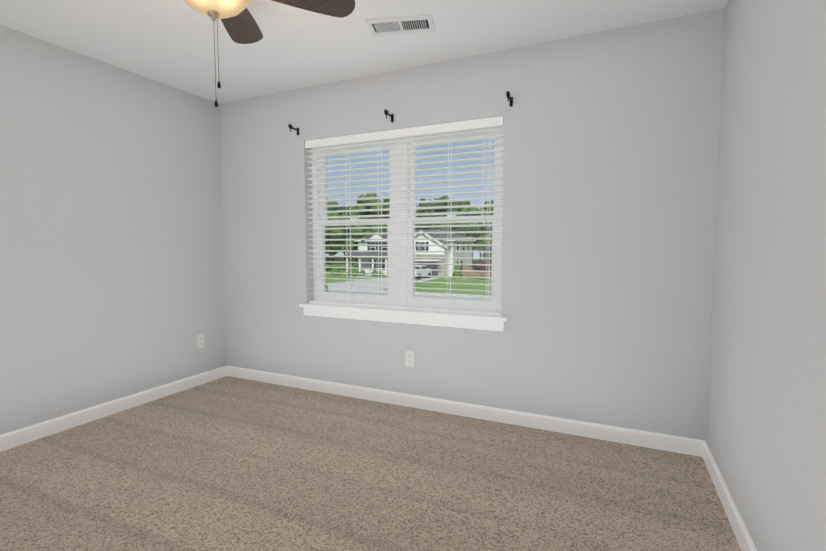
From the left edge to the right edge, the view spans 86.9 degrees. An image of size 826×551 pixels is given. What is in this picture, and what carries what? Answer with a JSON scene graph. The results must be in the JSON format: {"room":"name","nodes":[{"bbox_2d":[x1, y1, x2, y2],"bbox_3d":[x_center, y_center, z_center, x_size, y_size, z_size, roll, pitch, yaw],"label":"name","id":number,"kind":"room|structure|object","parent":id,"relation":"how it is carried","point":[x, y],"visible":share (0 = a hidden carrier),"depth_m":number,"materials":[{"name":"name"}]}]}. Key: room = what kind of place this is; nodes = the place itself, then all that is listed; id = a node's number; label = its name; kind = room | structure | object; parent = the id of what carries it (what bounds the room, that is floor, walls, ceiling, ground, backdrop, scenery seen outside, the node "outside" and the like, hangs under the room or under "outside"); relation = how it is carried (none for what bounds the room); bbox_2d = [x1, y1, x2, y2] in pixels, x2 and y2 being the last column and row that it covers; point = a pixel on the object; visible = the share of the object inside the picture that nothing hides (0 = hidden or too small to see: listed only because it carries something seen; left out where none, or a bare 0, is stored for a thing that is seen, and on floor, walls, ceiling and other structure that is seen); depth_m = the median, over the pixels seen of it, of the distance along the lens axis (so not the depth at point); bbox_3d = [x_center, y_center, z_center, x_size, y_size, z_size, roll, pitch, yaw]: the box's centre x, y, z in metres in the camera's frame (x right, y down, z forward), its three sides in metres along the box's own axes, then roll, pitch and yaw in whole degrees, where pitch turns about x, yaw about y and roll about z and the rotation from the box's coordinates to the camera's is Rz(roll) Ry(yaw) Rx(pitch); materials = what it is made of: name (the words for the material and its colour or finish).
{"room":"empty bedroom","nodes":[
{"label":"empty bedroom","id":0,"kind":"room"},
{"bbox_2d":[0,25,226,434],"bbox_3d":[-2.488,-0.201,2.462,0.180,2.440,3.680,2,4,25],"label":"wall","id":1,"kind":"structure","parent":0,"point":[111,261],"depth_m":2.98,"materials":[{"name":"grey paint"}]},
{"bbox_2d":[0,366,226,451],"bbox_3d":[-2.403,0.974,2.494,0.014,0.092,3.306,2,4,25],"label":"baseboard","id":2,"kind":"structure","parent":1,"relation":"attached to","point":[15,438],"depth_m":3.01,"materials":[{"name":"white wood"}]},
{"bbox_2d":[197,334,204,348],"bbox_3d":[-1.821,0.564,3.739,0.008,0.116,0.072,2,4,25],"label":"electrical outlet","id":3,"kind":"object","parent":1,"relation":"attached to","point":[200,340],"visible":1,"depth_m":3.73,"materials":[{"name":"white plastic"}]},
{"bbox_2d":[0,0,728,103],"bbox_3d":[-0.727,-1.424,1.566,4.060,0.120,3.680,2,4,25],"label":"ceiling","id":4,"kind":"structure","parent":0,"point":[169,42],"depth_m":2.58,"materials":[{"name":"white paint"}]},
{"bbox_2d":[184,0,354,107],"bbox_3d":[-0.825,-1.026,1.722,1.118,0.694,1.097,2,4,25],"label":"ceiling fan","id":5,"kind":"object","parent":4,"relation":"hanging from","point":[240,24],"visible":1,"depth_m":1.94,"materials":[{"name":"brown wood"}]},
{"bbox_2d":[365,14,434,35],"bbox_3d":[-0.069,-1.419,2.482,0.370,0.012,0.185,1,4,9],"label":"ceiling vent","id":6,"kind":"object","parent":4,"relation":"in","point":[401,25],"visible":1,"depth_m":2.47,"materials":[{"name":"white metal"}]},
{"bbox_2d":[0,376,740,550],"bbox_3d":[-0.727,1.121,1.736,4.060,0.100,3.680,2,4,25],"label":"floor","id":7,"kind":"structure","parent":0,"point":[227,463],"depth_m":2.17,"materials":[{"name":"carpet"}]},
{"bbox_2d":[219,8,724,439],"bbox_3d":[0.088,-0.250,3.200,3.880,2.440,0.180,2,4,25],"label":"wall","id":8,"kind":"structure","parent":0,"point":[610,157],"depth_m":2.74,"materials":[{"name":"grey paint"}]},
{"bbox_2d":[288,124,298,134],"bbox_3d":[-0.946,-1.157,3.460,0.020,0.062,0.104,2,4,25],"label":"curtain bracket","id":9,"kind":"object","parent":8,"relation":"attached to","point":[290,126],"visible":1,"depth_m":3.43,"materials":[{"name":"black metal"}]},
{"bbox_2d":[384,109,393,122],"bbox_3d":[-0.171,-1.135,3.103,0.020,0.062,0.104,2,4,25],"label":"curtain bracket","id":10,"kind":"object","parent":8,"relation":"attached to","point":[386,112],"visible":1,"depth_m":3.11,"materials":[{"name":"black metal"}]},
{"bbox_2d":[299,303,507,331],"bbox_3d":[-0.131,0.299,3.269,1.699,0.095,0.133,2,4,25],"label":"window sill","id":11,"kind":"structure","parent":8,"relation":"attached to","point":[463,320],"depth_m":3.17,"materials":[{"name":"white wood"}]},
{"bbox_2d":[311,125,503,311],"bbox_3d":[-0.086,-0.411,3.319,1.609,1.315,0.080,2,4,25],"label":"window","id":12,"kind":"structure","parent":8,"relation":"in","point":[435,303],"depth_m":3.28,"materials":[{"name":"white plastic"}]},
{"bbox_2d":[305,116,503,315],"bbox_3d":[-0.128,-0.406,3.227,1.597,1.309,0.083,2,4,25],"label":"window blinds","id":13,"kind":"object","parent":12,"relation":"attached to","point":[490,122],"visible":0.92,"depth_m":3.17,"materials":[{"name":"white plastic"}]},
{"bbox_2d":[405,351,414,366],"bbox_3d":[-0.023,0.615,3.205,0.072,0.116,0.008,2,4,25],"label":"electrical outlet","id":14,"kind":"object","parent":8,"relation":"attached to","point":[409,358],"visible":1,"depth_m":3.20,"materials":[{"name":"white plastic"}]},
{"bbox_2d":[226,366,704,456],"bbox_3d":[-0.034,0.925,3.228,3.700,0.092,0.014,2,4,25],"label":"baseboard","id":15,"kind":"structure","parent":8,"relation":"attached to","point":[676,444],"depth_m":2.96,"materials":[{"name":"white wood"}]},
{"bbox_2d":[506,91,512,106],"bbox_3d":[0.608,-1.111,2.745,0.020,0.062,0.104,2,4,25],"label":"curtain bracket","id":16,"kind":"object","parent":8,"relation":"attached to","point":[509,97],"visible":1,"depth_m":2.73,"materials":[{"name":"black metal"}]},
{"bbox_2d":[705,0,825,550],"bbox_3d":[0.998,-0.087,0.759,0.180,2.440,3.500,2,4,25],"label":"wall","id":17,"kind":"structure","parent":0,"point":[765,440],"depth_m":1.50,"materials":[{"name":"grey paint"}]},
{"bbox_2d":[702,441,756,550],"bbox_3d":[0.944,1.077,0.953,0.014,0.092,3.306,2,4,25],"label":"baseboard","id":18,"kind":"structure","parent":17,"relation":"attached to","point":[742,535],"depth_m":1.91,"materials":[{"name":"white wood"}]},
{"label":"outside","id":19,"kind":"structure","parent":0,"visible":0},
{"bbox_2d":[326,257,490,294],"bbox_3d":[-2.079,-0.912,86.837,250.000,0.500,190.000,2,4,25],"label":"lawn","id":20,"kind":"structure","parent":19,"point":[436,285],"depth_m":57.60,"materials":[{"name":"green plant"}]},
{"bbox_2d":[326,275,490,299],"bbox_3d":[-15.891,0.796,56.941,250.000,0.080,30.750,2,4,25],"label":"road","id":21,"kind":"structure","parent":20,"relation":"on","point":[359,289],"depth_m":47.41,"materials":[{"name":"grey asphalt"}]},
{"bbox_2d":[414,265,431,279],"bbox_3d":[0.699,-0.491,61.795,2.160,1.880,5.700,2,4,25],"label":"truck","id":22,"kind":"object","parent":21,"relation":"on","point":[422,272],"depth_m":60.83,"materials":[{"name":"white metal"}]},
{"bbox_2d":[326,260,491,291],"bbox_3d":[-7.799,-0.104,51.251,26.722,2.716,36.872,2,4,25],"label":"shrubs","id":23,"kind":"object","parent":20,"relation":"on","point":[475,267],"depth_m":63.71,"materials":[{"name":"green plant"}]},
{"bbox_2d":[325,194,493,264],"bbox_3d":[-21.168,-13.333,112.254,156.111,20.894,89.679,2,4,25],"label":"trees","id":24,"kind":"object","parent":20,"relation":"on","point":[484,248],"depth_m":90.63,"materials":[{"name":"green plant"}]},
{"bbox_2d":[344,229,475,277],"bbox_3d":[-0.332,-3.916,72.545,18.350,7.400,12.970,2,4,25],"label":"house","id":25,"kind":"structure","parent":20,"relation":"on","point":[421,254],"depth_m":67.77,"materials":[{"name":"white"}]},
{"bbox_2d":[463,265,491,276],"bbox_3d":[19.282,-0.460,62.687,25.405,1.820,0.080,2,4,25],"label":"fence","id":26,"kind":"object","parent":20,"relation":"on","point":[469,267],"depth_m":67.31,"materials":[{"name":"brown wood"}]}
]}

